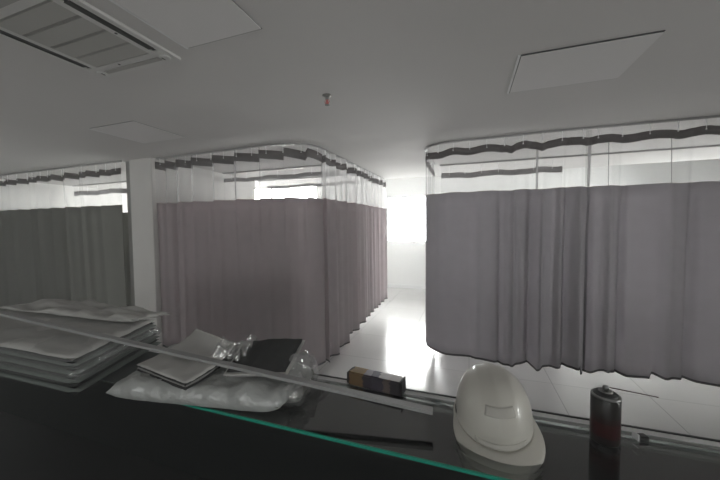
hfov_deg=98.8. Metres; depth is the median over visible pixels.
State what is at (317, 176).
track
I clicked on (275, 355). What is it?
pack
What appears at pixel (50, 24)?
return grille
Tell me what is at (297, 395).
plastic bag
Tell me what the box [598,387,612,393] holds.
nozzle
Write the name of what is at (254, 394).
plastic bag
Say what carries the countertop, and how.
on the floor
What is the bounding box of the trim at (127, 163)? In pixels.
[126,161,134,305]
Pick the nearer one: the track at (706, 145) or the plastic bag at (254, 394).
the plastic bag at (254, 394)
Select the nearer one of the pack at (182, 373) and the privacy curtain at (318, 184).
the pack at (182, 373)
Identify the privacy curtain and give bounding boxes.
[0,164,126,310]
[74,183,126,195]
[123,212,131,305]
[155,147,325,367]
[224,167,322,182]
[267,177,322,188]
[322,150,352,361]
[351,164,373,330]
[372,174,387,308]
[425,129,591,374]
[426,162,434,176]
[441,158,561,178]
[585,119,719,386]
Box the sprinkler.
[322,93,331,105]
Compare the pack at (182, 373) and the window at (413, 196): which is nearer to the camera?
the pack at (182, 373)
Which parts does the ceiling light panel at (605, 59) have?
hatch frame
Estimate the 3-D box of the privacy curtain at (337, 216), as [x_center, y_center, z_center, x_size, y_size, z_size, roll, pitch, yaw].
[-0.268,0.185,3.858,0.136,2.417,0.790,0,3,22]
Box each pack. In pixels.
[136,329,235,389]
[223,338,305,376]
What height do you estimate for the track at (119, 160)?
0.018 m
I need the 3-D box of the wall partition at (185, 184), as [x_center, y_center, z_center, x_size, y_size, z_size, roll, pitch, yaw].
[-2.377,0.181,4.972,0.320,2.500,1.760,0,3,19]
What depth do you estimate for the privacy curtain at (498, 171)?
4.17 m
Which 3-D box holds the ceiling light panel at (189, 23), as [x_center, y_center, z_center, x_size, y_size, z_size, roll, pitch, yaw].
[-0.736,-0.920,1.161,0.441,0.006,0.585,0,3,19]
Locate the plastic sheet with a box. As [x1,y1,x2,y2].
[0,299,169,321]
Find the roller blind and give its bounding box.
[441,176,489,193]
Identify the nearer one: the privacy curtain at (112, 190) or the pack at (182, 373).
the pack at (182, 373)
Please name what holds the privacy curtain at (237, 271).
hanging from the track at (275, 144)
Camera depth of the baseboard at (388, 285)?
8.09 m
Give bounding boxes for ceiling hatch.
[88,121,185,142]
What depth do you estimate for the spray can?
0.74 m
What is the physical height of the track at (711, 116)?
0.018 m
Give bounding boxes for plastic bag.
[106,344,314,411]
[286,385,307,402]
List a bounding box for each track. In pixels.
[0,160,121,175]
[72,181,125,186]
[156,143,384,178]
[222,165,322,173]
[258,176,322,181]
[425,115,719,165]
[440,145,719,165]
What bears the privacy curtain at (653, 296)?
hanging from the track at (711, 116)
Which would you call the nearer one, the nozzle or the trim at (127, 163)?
the nozzle
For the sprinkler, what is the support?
attached to the ceiling
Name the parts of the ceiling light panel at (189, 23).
hatch frame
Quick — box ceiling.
[0,0,719,188]
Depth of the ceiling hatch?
2.80 m
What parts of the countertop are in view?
glass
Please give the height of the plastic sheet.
0.045 m
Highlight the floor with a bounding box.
[311,287,719,439]
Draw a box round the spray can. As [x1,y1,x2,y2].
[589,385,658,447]
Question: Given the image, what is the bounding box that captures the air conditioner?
[0,0,180,78]
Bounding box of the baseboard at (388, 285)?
[387,284,425,288]
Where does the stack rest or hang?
on the countertop
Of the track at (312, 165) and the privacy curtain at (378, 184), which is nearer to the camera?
the track at (312, 165)
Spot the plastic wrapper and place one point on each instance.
(236, 348)
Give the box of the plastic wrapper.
[227,347,238,361]
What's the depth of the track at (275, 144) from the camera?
3.46 m
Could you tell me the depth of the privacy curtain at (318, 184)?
5.50 m
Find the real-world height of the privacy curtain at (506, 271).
2.269 m
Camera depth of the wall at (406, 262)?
7.00 m
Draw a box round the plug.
[632,430,648,441]
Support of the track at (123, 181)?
attached to the ceiling
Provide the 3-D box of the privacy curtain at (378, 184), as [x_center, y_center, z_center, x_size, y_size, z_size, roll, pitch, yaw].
[0.328,0.023,5.384,0.132,2.235,0.782,0,3,22]
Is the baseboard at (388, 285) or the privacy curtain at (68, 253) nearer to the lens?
the privacy curtain at (68, 253)
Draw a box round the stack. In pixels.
[0,310,161,393]
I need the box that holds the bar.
[0,311,432,414]
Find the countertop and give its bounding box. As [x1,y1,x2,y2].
[0,350,719,479]
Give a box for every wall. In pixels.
[0,179,127,211]
[255,159,719,285]
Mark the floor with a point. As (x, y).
(391, 340)
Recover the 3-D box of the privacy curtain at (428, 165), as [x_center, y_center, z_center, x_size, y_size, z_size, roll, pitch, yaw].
[0.937,0.087,4.081,0.055,2.262,0.814,0,3,19]
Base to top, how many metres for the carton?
0.050 m
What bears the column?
attached to the wall partition at (185, 184)
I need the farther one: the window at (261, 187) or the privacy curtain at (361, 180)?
the window at (261, 187)
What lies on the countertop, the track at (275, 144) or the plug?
the plug
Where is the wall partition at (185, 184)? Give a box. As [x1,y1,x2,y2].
[169,167,254,202]
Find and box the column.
[129,157,169,347]
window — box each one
[255,187,316,197]
[386,195,425,242]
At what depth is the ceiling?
2.02 m
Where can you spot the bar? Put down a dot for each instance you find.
(407, 405)
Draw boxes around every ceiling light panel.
[109,0,261,48]
[507,30,664,93]
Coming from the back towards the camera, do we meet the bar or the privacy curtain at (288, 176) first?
the privacy curtain at (288, 176)
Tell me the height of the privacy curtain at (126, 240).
1.742 m
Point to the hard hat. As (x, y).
(494, 424)
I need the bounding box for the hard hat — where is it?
[453,362,545,474]
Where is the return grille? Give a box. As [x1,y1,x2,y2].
[0,0,147,66]
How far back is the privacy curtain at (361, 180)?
4.54 m
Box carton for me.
[347,366,405,396]
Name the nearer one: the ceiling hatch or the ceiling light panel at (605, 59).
the ceiling light panel at (605, 59)
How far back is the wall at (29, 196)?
5.94 m
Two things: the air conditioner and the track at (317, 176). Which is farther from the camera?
the track at (317, 176)

